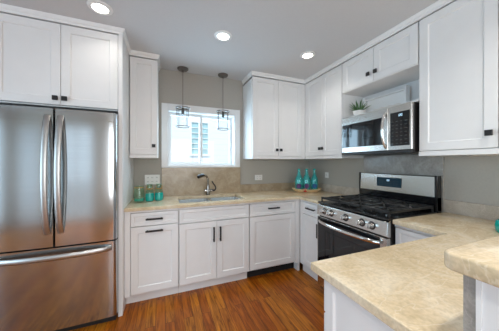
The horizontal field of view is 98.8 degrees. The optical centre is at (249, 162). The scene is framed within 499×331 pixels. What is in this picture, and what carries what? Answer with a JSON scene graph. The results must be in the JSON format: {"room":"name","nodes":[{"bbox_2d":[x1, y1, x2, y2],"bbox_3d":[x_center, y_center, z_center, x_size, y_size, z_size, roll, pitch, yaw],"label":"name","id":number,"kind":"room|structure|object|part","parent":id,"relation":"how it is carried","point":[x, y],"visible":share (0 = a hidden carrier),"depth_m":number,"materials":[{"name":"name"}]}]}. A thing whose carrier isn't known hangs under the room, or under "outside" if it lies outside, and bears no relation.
{"room":"kitchen","nodes":[
{"label":"kitchen","id":0,"kind":"room"},
{"bbox_2d":[70,262,324,330],"bbox_3d":[-0.755,1.353,0.234,5.600,0.060,4.700,0,0,-22],"label":"floor","id":1,"kind":"structure","parent":0,"point":[291,299],"depth_m":1.95,"materials":[{"name":"brown wood"}]},
{"bbox_2d":[0,104,117,330],"bbox_3d":[-1.608,0.454,1.944,0.810,1.738,0.851,0,0,-22],"label":"refrigerator","id":2,"kind":"object","parent":1,"relation":"on","point":[59,167],"visible":1,"depth_m":1.62,"materials":[{"name":"silver metal"}]},
{"bbox_3d":[-1.682,0.109,1.574,0.398,1.048,0.066,0,0,-22],"label":"door","id":3,"kind":"part","parent":2,"relation":"part of","materials":[{"name":"silver metal"}]},
{"bbox_3d":[-1.505,0.086,1.578,0.042,0.902,0.079,0,0,-22],"label":"handle","id":4,"kind":"part","parent":2,"relation":"part of","materials":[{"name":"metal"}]},
{"bbox_3d":[-1.467,0.695,1.590,0.751,0.041,0.088,0,0,-22],"label":"handle","id":5,"kind":"part","parent":2,"relation":"part of","materials":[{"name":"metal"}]},
{"bbox_3d":[-1.491,0.957,1.651,0.810,0.623,0.066,0,0,-22],"label":"freezer drawer","id":6,"kind":"part","parent":2,"relation":"part of","materials":[{"name":"silver metal"}]},
{"bbox_3d":[-1.431,0.086,1.608,0.042,0.902,0.079,0,0,-22],"label":"handle","id":7,"kind":"part","parent":2,"relation":"part of","materials":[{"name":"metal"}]},
{"bbox_3d":[-1.300,0.109,1.727,0.398,1.048,0.066,0,0,-22],"label":"door","id":8,"kind":"part","parent":2,"relation":"part of","materials":[{"name":"silver metal"}]},
{"bbox_2d":[0,13,132,316],"bbox_3d":[-1.648,0.105,2.004,0.907,2.436,0.747,0,0,-22],"label":"tall cabinet","id":9,"kind":"object","parent":1,"relation":"on","point":[45,64],"visible":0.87,"depth_m":1.73,"materials":[{"name":"white paint"}]},
{"bbox_3d":[-1.688,-0.780,1.632,0.402,0.639,0.030,0,0,-22],"label":"door","id":10,"kind":"part","parent":9,"relation":"part of","materials":[{"name":"white paint"}]},
{"bbox_2d":[0,3,159,71],"bbox_3d":[-1.331,-1.134,1.923,0.509,0.049,1.408,0,0,37],"label":"trim","id":11,"kind":"structure","parent":9,"relation":"on","point":[4,8],"depth_m":1.72,"materials":[{"name":"white paint"}]},
{"bbox_3d":[-1.317,-0.780,1.781,0.389,0.639,0.030,0,0,-22],"label":"door","id":12,"kind":"part","parent":9,"relation":"part of","materials":[{"name":"white paint"}]},
{"bbox_3d":[-1.247,0.105,2.180,0.032,2.436,0.719,0,0,-22],"label":"panel","id":13,"kind":"part","parent":9,"relation":"part of","materials":[{"name":"white paint"}]},
{"bbox_2d":[125,208,178,303],"bbox_3d":[-1.020,0.882,2.289,0.466,0.881,0.645,0,0,-22],"label":"base cabinet","id":14,"kind":"object","parent":1,"relation":"on","point":[151,236],"visible":0.94,"depth_m":2.03,"materials":[{"name":"white paint"}]},
{"bbox_3d":[-0.893,0.635,2.012,0.152,0.016,0.036,0,0,-22],"label":"handle","id":15,"kind":"part","parent":14,"relation":"part of","materials":[{"name":"black metal"}]},
{"bbox_3d":[-0.900,0.525,2.045,0.413,0.119,0.030,0,0,-22],"label":"drawer","id":16,"kind":"part","parent":14,"relation":"part of","materials":[{"name":"white paint"}]},
{"bbox_3d":[-0.893,0.523,2.012,0.148,0.016,0.036,0,0,-22],"label":"handle","id":17,"kind":"part","parent":14,"relation":"part of","materials":[{"name":"black metal"}]},
{"bbox_3d":[-0.900,0.902,2.045,0.413,0.615,0.030,0,0,-22],"label":"door","id":18,"kind":"part","parent":14,"relation":"part of","materials":[{"name":"white paint"}]},
{"bbox_2d":[178,196,248,292],"bbox_3d":[-0.455,0.882,2.515,0.747,0.881,0.645,0,0,-22],"label":"base cabinet","id":19,"kind":"object","parent":1,"relation":"on","point":[213,240],"visible":0.9,"depth_m":2.24,"materials":[{"name":"white paint"}]},
{"bbox_3d":[-0.524,0.909,2.195,0.371,0.600,0.030,0,0,-22],"label":"door","id":20,"kind":"part","parent":19,"relation":"part of","materials":[{"name":"white paint"}]},
{"bbox_3d":[-0.355,0.532,2.263,0.737,0.134,0.030,0,0,-22],"label":"false drawer","id":21,"kind":"part","parent":19,"relation":"part of","materials":[{"name":"white paint"}]},
{"bbox_3d":[-0.370,0.738,2.221,0.016,0.152,0.036,0,0,-22],"label":"handle","id":22,"kind":"part","parent":19,"relation":"part of","materials":[{"name":"black metal"}]},
{"bbox_3d":[-0.180,0.909,2.332,0.362,0.600,0.030,0,0,-22],"label":"door","id":23,"kind":"part","parent":19,"relation":"part of","materials":[{"name":"white paint"}]},
{"bbox_2d":[124,189,343,211],"bbox_3d":[-0.007,0.424,2.513,2.516,0.032,1.024,0,0,-22],"label":"countertop","id":24,"kind":"structure","parent":19,"relation":"on","point":[168,202],"depth_m":2.48,"materials":[{"name":"beige stone"}]},
{"bbox_2d":[134,185,144,200],"bbox_3d":[-1.150,0.323,2.230,0.104,0.169,0.104,0,0,-22],"label":"glass jar","id":25,"kind":"object","parent":24,"relation":"on","point":[135,199],"visible":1,"depth_m":2.21,"materials":[{"name":"teal glass"}]},
{"bbox_2d":[145,185,153,201],"bbox_3d":[-1.073,0.317,2.299,0.089,0.182,0.089,0,0,-22],"label":"glass jar","id":26,"kind":"object","parent":24,"relation":"on","point":[149,197],"visible":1,"depth_m":2.27,"materials":[{"name":"teal glass"}]},
{"bbox_2d":[155,184,162,200],"bbox_3d":[-0.993,0.317,2.347,0.089,0.182,0.089,0,0,-22],"label":"glass jar","id":27,"kind":"object","parent":24,"relation":"on","point":[158,195],"visible":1,"depth_m":2.31,"materials":[{"name":"teal glass"}]},
{"bbox_2d":[197,174,215,194],"bbox_3d":[-0.556,0.269,2.686,0.110,0.279,0.290,0,0,38],"label":"faucet","id":28,"kind":"object","parent":24,"relation":"on","point":[207,190],"visible":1,"depth_m":2.73,"materials":[{"name":"silver metal"}]},
{"bbox_2d":[179,197,234,202],"bbox_3d":[-0.447,0.538,2.498,0.733,0.194,0.409,0,0,-22],"label":"sink","id":29,"kind":"object","parent":24,"relation":"in","point":[219,198],"visible":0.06,"depth_m":2.66,"materials":[{"name":"metal"}]},
{"bbox_3d":[-0.623,0.538,2.427,0.356,0.194,0.409,0,0,-22],"label":"bowl","id":30,"kind":"part","parent":29,"relation":"part of","materials":[{"name":"metal"}]},
{"bbox_3d":[-0.272,0.538,2.568,0.356,0.194,0.409,0,0,-22],"label":"bowl","id":31,"kind":"part","parent":29,"relation":"part of","materials":[{"name":"metal"}]},
{"bbox_2d":[292,188,321,191],"bbox_3d":[0.814,0.380,3.042,0.430,0.055,0.200,0,0,-2],"label":"wooden tray","id":32,"kind":"object","parent":24,"relation":"on","point":[294,189],"visible":0.91,"depth_m":2.98,"materials":[{"name":"brown wood"}]},
{"bbox_2d":[247,199,299,277],"bbox_3d":[0.203,0.882,2.778,0.668,0.882,0.645,0,0,-22],"label":"base cabinet","id":33,"kind":"object","parent":1,"relation":"on","point":[274,226],"visible":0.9,"depth_m":2.52,"materials":[{"name":"white paint"}]},
{"bbox_3d":[0.275,0.532,2.514,0.592,0.134,0.030,0,0,-22],"label":"drawer","id":34,"kind":"part","parent":33,"relation":"part of","materials":[{"name":"white paint"}]},
{"bbox_3d":[0.275,0.904,2.514,0.592,0.590,0.030,0,0,-22],"label":"door","id":35,"kind":"part","parent":33,"relation":"part of","materials":[{"name":"white paint"}]},
{"bbox_2d":[300,199,317,280],"bbox_3d":[0.961,0.882,2.557,0.645,0.881,0.393,0,0,-22],"label":"base cabinet","id":36,"kind":"object","parent":1,"relation":"on","point":[308,210],"visible":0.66,"depth_m":2.49,"materials":[{"name":"white paint"}]},
{"bbox_3d":[0.718,0.909,2.435,0.030,0.600,0.334,0,0,-22],"label":"door","id":37,"kind":"part","parent":36,"relation":"part of","materials":[{"name":"white paint"}]},
{"bbox_3d":[0.718,0.532,2.435,0.030,0.134,0.334,0,0,-22],"label":"drawer","id":38,"kind":"part","parent":36,"relation":"part of","materials":[{"name":"white paint"}]},
{"bbox_2d":[324,280,394,330],"bbox_3d":[0.802,0.882,0.865,0.960,0.881,0.456,0,0,-22],"label":"base cabinet","id":39,"kind":"object","parent":1,"relation":"on","point":[342,313],"visible":0.04,"depth_m":0.75,"materials":[{"name":"white paint"}]},
{"bbox_3d":[0.526,0.532,0.946,0.468,0.134,0.030,0,0,-22],"label":"drawer","id":40,"kind":"part","parent":39,"relation":"part of","materials":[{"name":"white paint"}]},
{"bbox_2d":[311,212,498,330],"bbox_3d":[1.028,0.424,1.127,1.624,0.032,0.777,0,0,-22],"label":"countertop","id":41,"kind":"structure","parent":39,"relation":"on","point":[407,286],"depth_m":0.78,"materials":[{"name":"beige stone"}]},
{"bbox_2d":[494,219,498,232],"bbox_3d":[1.496,0.372,1.242,0.100,0.072,0.100,0,0,-22],"label":"bowl","id":42,"kind":"object","parent":41,"relation":"on","point":[496,224],"visible":1,"depth_m":1.26,"materials":[{"name":"teal ceramic"}]},
{"bbox_2d":[317,172,440,288],"bbox_3d":[1.124,0.715,1.999,0.739,1.217,0.762,0,0,-22],"label":"range","id":43,"kind":"object","parent":1,"relation":"on","point":[363,221],"visible":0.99,"depth_m":1.91,"materials":[{"name":"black metal"}]},
{"bbox_3d":[0.867,1.186,1.896,0.032,0.155,0.758,0,0,-22],"label":"storage drawer","id":44,"kind":"part","parent":43,"relation":"part of","materials":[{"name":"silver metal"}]},
{"bbox_3d":[0.759,0.479,2.041,0.055,0.050,0.050,5,-2,-22],"label":"knob","id":45,"kind":"part","parent":43,"relation":"part of","materials":[{"name":"metal"}]},
{"bbox_3d":[0.823,0.479,1.881,0.055,0.050,0.050,5,-2,-22],"label":"knob","id":46,"kind":"part","parent":43,"relation":"part of","materials":[{"name":"metal"}]},
{"bbox_3d":[0.838,0.812,1.907,0.004,0.522,0.682,0,0,-22],"label":"oven glass","id":47,"kind":"part","parent":43,"relation":"part of","materials":[{"name":"black glass"}]},
{"bbox_3d":[0.812,0.590,1.874,0.067,0.034,0.669,0,0,-22],"label":"handle","id":48,"kind":"part","parent":43,"relation":"part of","materials":[{"name":"metal"}]},
{"bbox_3d":[0.866,0.823,1.895,0.036,0.550,0.758,0,0,-22],"label":"oven door","id":49,"kind":"part","parent":43,"relation":"part of","materials":[{"name":"black glass"}]},
{"bbox_3d":[0.864,0.479,1.895,0.040,0.124,0.760,0,0,-22],"label":"control panel","id":50,"kind":"part","parent":43,"relation":"part of","materials":[{"name":"silver metal"}]},
{"bbox_3d":[0.885,0.479,1.726,0.055,0.050,0.050,5,-2,-22],"label":"knob","id":51,"kind":"part","parent":43,"relation":"part of","materials":[{"name":"metal"}]},
{"bbox_3d":[0.918,0.479,1.642,0.055,0.050,0.050,5,-2,-22],"label":"knob","id":52,"kind":"part","parent":43,"relation":"part of","materials":[{"name":"metal"}]},
{"bbox_2d":[318,198,436,220],"bbox_3d":[1.128,0.409,2.001,0.590,0.014,0.762,0,0,-22],"label":"cooktop","id":53,"kind":"object","parent":43,"relation":"in","point":[366,213],"depth_m":1.76,"materials":[{"name":"black metal"}]},
{"bbox_2d":[395,225,435,244],"bbox_3d":[1.401,0.882,1.505,0.609,0.881,0.352,0,0,-22],"label":"base cabinet","id":54,"kind":"object","parent":1,"relation":"on","point":[402,234],"visible":0.19,"depth_m":1.48,"materials":[{"name":"white paint"}]},
{"bbox_2d":[133,69,309,198],"bbox_3d":[-1.656,0.082,2.485,5.600,2.482,0.150,0,0,-22],"label":"wall","id":55,"kind":"structure","parent":0,"point":[174,87],"depth_m":2.88,"materials":[{"name":"beige paint"}]},
{"bbox_2d":[129,56,157,158],"bbox_3d":[-1.169,-0.577,2.395,0.268,1.044,0.377,0,0,-22],"label":"upper cabinet","id":56,"kind":"object","parent":55,"relation":"attached to","point":[143,72],"visible":1,"depth_m":2.25,"materials":[{"name":"white paint"}]},
{"bbox_2d":[133,188,161,197],"bbox_3d":[-1.220,0.356,2.568,0.304,0.104,0.020,0,0,-22],"label":"backsplash","id":57,"kind":"structure","parent":55,"relation":"attached to","point":[137,193],"depth_m":2.54,"materials":[{"name":"beige stone"}]},
{"bbox_2d":[145,175,159,184],"bbox_3d":[-1.176,0.200,2.591,0.166,0.116,0.009,0,0,-22],"label":"wall outlet","id":58,"kind":"object","parent":55,"relation":"attached to","point":[149,179],"visible":1,"depth_m":2.59,"materials":[{"name":"white plastic"}]},
{"bbox_2d":[161,103,239,167],"bbox_3d":[-0.634,-0.340,2.878,1.015,0.797,0.160,0,0,-22],"label":"window","id":59,"kind":"structure","parent":55,"relation":"in","point":[168,110],"depth_m":2.85,"materials":[{"name":"white paint"}]},
{"bbox_3d":[-0.840,-0.312,2.828,0.430,0.670,0.030,0,0,-22],"label":"sash","id":60,"kind":"part","parent":59,"relation":"part of","materials":[{"name":"clear glass"}]},
{"bbox_3d":[-0.477,-0.312,3.009,0.462,0.670,0.030,0,0,-22],"label":"sash","id":61,"kind":"part","parent":59,"relation":"part of","materials":[{"name":"clear glass"}]},
{"bbox_2d":[162,167,239,195],"bbox_3d":[-0.605,0.233,2.814,1.020,0.349,0.020,0,0,-22],"label":"backsplash","id":62,"kind":"structure","parent":55,"relation":"attached to","point":[175,181],"depth_m":2.78,"materials":[{"name":"beige stone"}]},
{"bbox_2d":[255,175,261,179],"bbox_3d":[0.133,0.210,3.115,0.118,0.077,0.009,0,0,-22],"label":"wall outlet","id":63,"kind":"object","parent":55,"relation":"attached to","point":[257,177],"visible":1,"depth_m":3.11,"materials":[{"name":"white plastic"}]},
{"bbox_2d":[243,76,304,159],"bbox_3d":[0.347,-0.578,3.002,0.797,1.046,0.377,0,0,-22],"label":"upper cabinet","id":64,"kind":"object","parent":55,"relation":"attached to","point":[273,110],"visible":1,"depth_m":2.85,"materials":[{"name":"white paint"}]},
{"bbox_3d":[0.206,-0.596,2.789,0.367,1.006,0.030,0,0,-22],"label":"door","id":65,"kind":"part","parent":64,"relation":"part of","materials":[{"name":"white paint"}]},
{"bbox_3d":[0.550,-0.596,2.926,0.366,1.006,0.030,0,0,-22],"label":"door","id":66,"kind":"part","parent":64,"relation":"part of","materials":[{"name":"white paint"}]},
{"bbox_2d":[240,182,308,191],"bbox_3d":[0.412,0.356,3.221,1.170,0.104,0.020,0,0,-22],"label":"backsplash","id":67,"kind":"structure","parent":55,"relation":"attached to","point":[270,186],"depth_m":3.17,"materials":[{"name":"beige stone"}]},
{"bbox_2d":[242,0,455,84],"bbox_3d":[0.777,-1.134,1.923,0.833,0.049,2.698,0,0,-22],"label":"trim","id":68,"kind":"structure","parent":55,"relation":"attached to","point":[439,4],"depth_m":2.07,"materials":[{"name":"white paint"}]},
{"bbox_2d":[0,0,456,84],"bbox_3d":[-0.755,-1.209,0.234,5.900,0.100,5.000,0,0,-22],"label":"ceiling","id":69,"kind":"structure","parent":0,"point":[269,36],"depth_m":1.83,"materials":[{"name":"paint"}]},
{"bbox_2d":[86,0,112,15],"bbox_3d":[-1.112,-1.152,1.594,0.164,0.012,0.164,0,0,-22],"label":"recessed light","id":70,"kind":"object","parent":69,"relation":"in","point":[97,6],"visible":1,"depth_m":1.58,"materials":[{"name":"white paint"}]},
{"bbox_2d":[175,66,189,127],"bbox_3d":[-0.816,-0.798,2.620,0.172,0.719,0.172,0,0,-22],"label":"pendant lamp","id":71,"kind":"object","parent":69,"relation":"hanging from","point":[180,68],"visible":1,"depth_m":2.61,"materials":[{"name":"brown metal"}]},
{"bbox_3d":[-0.816,-0.559,2.620,0.172,0.240,0.172,0,0,-22],"label":"frame","id":72,"kind":"part","parent":71,"relation":"part of","materials":[{"name":"brown metal"}]},
{"bbox_2d":[214,30,231,40],"bbox_3d":[-0.240,-1.152,1.948,0.164,0.012,0.164,0,0,-22],"label":"recessed light","id":73,"kind":"object","parent":69,"relation":"in","point":[221,35],"visible":1,"depth_m":1.93,"materials":[{"name":"white paint"}]},
{"bbox_2d":[216,73,229,130],"bbox_3d":[-0.348,-0.798,2.807,0.172,0.719,0.172,0,0,-22],"label":"pendant lamp","id":74,"kind":"object","parent":69,"relation":"hanging from","point":[221,75],"visible":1,"depth_m":2.76,"materials":[{"name":"brown metal"}]},
{"bbox_3d":[-0.348,-0.559,2.807,0.172,0.240,0.172,0,0,-22],"label":"frame","id":75,"kind":"part","parent":74,"relation":"part of","materials":[{"name":"brown metal"}]},
{"bbox_2d":[300,51,315,58],"bbox_3d":[0.623,-1.152,2.293,0.164,0.012,0.164,0,0,-22],"label":"recessed light","id":76,"kind":"object","parent":69,"relation":"in","point":[308,54],"visible":1,"depth_m":2.28,"materials":[{"name":"white paint"}]},
{"bbox_2d":[353,110,364,114],"bbox_3d":[1.161,-0.525,2.277,0.116,0.056,0.116,0,0,-22],"label":"plant pot","id":77,"kind":"object","parent":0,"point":[355,112],"depth_m":2.24,"materials":[{"name":"white ceramic"}]},
{"bbox_2d":[310,154,498,212],"bbox_3d":[1.886,0.082,1.371,0.150,2.482,4.850,0,0,-22],"label":"wall","id":78,"kind":"structure","parent":0,"point":[472,179],"depth_m":1.72,"materials":[{"name":"beige paint"}]},
{"bbox_2d":[309,182,358,194],"bbox_3d":[1.152,0.356,2.977,0.020,0.104,1.021,0,0,-22],"label":"backsplash","id":79,"kind":"structure","parent":78,"relation":"attached to","point":[344,190],"depth_m":2.89,"materials":[{"name":"stone"}]},
{"bbox_2d":[305,64,363,158],"bbox_3d":[1.051,-0.578,2.748,0.377,1.046,0.667,0,0,-22],"label":"upper cabinet","id":80,"kind":"object","parent":78,"relation":"attached to","point":[326,105],"visible":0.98,"depth_m":2.60,"materials":[{"name":"white paint"}]},
{"bbox_3d":[0.860,-0.596,2.833,0.030,1.006,0.312,0,0,-22],"label":"door","id":81,"kind":"part","parent":80,"relation":"part of","materials":[{"name":"white paint"}]},
{"bbox_3d":[0.979,-0.596,2.536,0.030,1.006,0.320,0,0,-22],"label":"door","id":82,"kind":"part","parent":80,"relation":"part of","materials":[{"name":"white paint"}]},
{"bbox_2d":[342,22,418,118],"bbox_3d":[1.318,-0.791,2.079,0.377,0.616,0.766,0,0,-22],"label":"upper cabinet","id":83,"kind":"object","parent":78,"relation":"attached to","point":[386,67],"visible":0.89,"depth_m":1.98,"materials":[{"name":"white paint"}]},
{"bbox_3d":[1.113,-0.939,2.202,0.030,0.320,0.377,0,0,-22],"label":"door","id":84,"kind":"part","parent":83,"relation":"part of","materials":[{"name":"white paint"}]},
{"bbox_2d":[349,100,370,114],"bbox_3d":[1.179,-0.585,2.283,0.213,0.176,0.201,0,0,23],"label":"potted succulent","id":85,"kind":"object","parent":83,"relation":"on","point":[359,109],"visible":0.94,"depth_m":2.25,"materials":[{"name":"green plant"}]},
{"bbox_2d":[342,99,418,118],"bbox_3d":[1.326,-0.490,2.082,0.330,0.014,0.766,0,0,-22],"label":"shelf","id":86,"kind":"object","parent":83,"relation":"attached to","point":[417,100],"depth_m":1.80,"materials":[{"name":"white paint"}]},
{"bbox_2d":[342,102,420,155],"bbox_3d":[1.283,-0.282,2.049,0.437,0.394,0.707,0,0,-22],"label":"microwave","id":87,"kind":"object","parent":83,"relation":"attached to","point":[394,130],"visible":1,"depth_m":1.87,"materials":[{"name":"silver metal"}]},
{"bbox_3d":[1.106,-0.293,2.082,0.030,0.372,0.514,0,0,-22],"label":"door","id":88,"kind":"part","parent":87,"relation":"part of","materials":[{"name":"silver metal"}]},
{"bbox_3d":[1.161,-0.285,1.850,0.062,0.322,0.022,0,0,-22],"label":"handle","id":89,"kind":"part","parent":87,"relation":"part of","materials":[{"name":"metal"}]},
{"bbox_3d":[1.238,-0.293,1.753,0.030,0.372,0.191,0,0,-22],"label":"control panel","id":90,"kind":"part","parent":87,"relation":"part of","materials":[{"name":"silver metal"}]},
{"bbox_2d":[363,85,409,112],"bbox_3d":[1.378,-0.610,2.192,0.055,0.225,0.465,0,0,-22],"label":"wooden sign","id":91,"kind":"object","parent":83,"relation":"on","point":[399,96],"visible":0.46,"depth_m":2.16,"materials":[{"name":"white paint"}]},
{"bbox_3d":[1.254,-0.939,1.848,0.030,0.320,0.377,0,0,-22],"label":"door","id":92,"kind":"part","parent":83,"relation":"part of","materials":[{"name":"white paint"}]},
{"bbox_2d":[364,155,443,211],"bbox_3d":[1.484,0.166,2.147,0.020,0.484,0.766,0,0,-22],"label":"backsplash","id":93,"kind":"structure","parent":78,"relation":"attached to","point":[396,164],"depth_m":2.04,"materials":[{"name":"grey stone"}]},
{"bbox_2d":[419,0,498,156],"bbox_3d":[1.620,-0.577,1.325,0.377,1.044,0.854,0,0,-22],"label":"upper cabinet","id":94,"kind":"object","parent":78,"relation":"attached to","point":[459,42],"visible":1,"depth_m":1.44,"materials":[{"name":"white paint"}]},
{"bbox_3d":[1.446,-0.183,1.291,0.028,0.035,0.035,0,0,-22],"label":"knob","id":95,"kind":"part","parent":94,"relation":"part of","materials":[{"name":"black metal"}]},
{"bbox_2d":[443,199,498,220],"bbox_3d":[1.768,0.356,1.436,0.020,0.104,0.764,0,0,-22],"label":"backsplash","id":96,"kind":"structure","parent":78,"relation":"attached to","point":[489,212],"depth_m":1.62,"materials":[{"name":"stone"}]},
{"bbox_2d":[463,275,498,330],"bbox_3d":[1.240,0.783,0.697,1.548,1.081,0.178,0,0,-22],"label":"wall","id":97,"kind":"structure","parent":0,"point":[480,299],"depth_m":0.47,"materials":[{"name":"white paint"}]},
{"bbox_2d":[444,236,498,287],"bbox_3d":[1.262,0.223,0.590,1.586,0.038,0.444,0,0,-22],"label":"bar","id":98,"kind":"object","parent":97,"relation":"on","point":[478,260],"visible":1,"depth_m":0.47,"materials":[{"name":"beige stone"}]},
{"label":"outside","id":99,"kind":"structure","parent":0,"visible":0},
{"bbox_3d":[0.972,2.273,3.456,60.000,0.100,60.000,0,0,-22],"label":"ground","id":100,"kind":"structure","parent":99,"visible":0},
{"bbox_2d":[171,116,228,161],"bbox_3d":[-1.602,-1.527,7.197,18.000,7.500,0.340,0,0,-22],"label":"house","id":101,"kind":"structure","parent":100,"relation":"on","point":[184,141],"depth_m":7.00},
{"bbox_3d":[-1.635,-0.807,7.038,0.520,1.020,0.010,0,0,-22],"label":"pane","id":102,"kind":"part","parent":101,"relation":"part of","materials":[{"name":"clear glass"}]}
]}

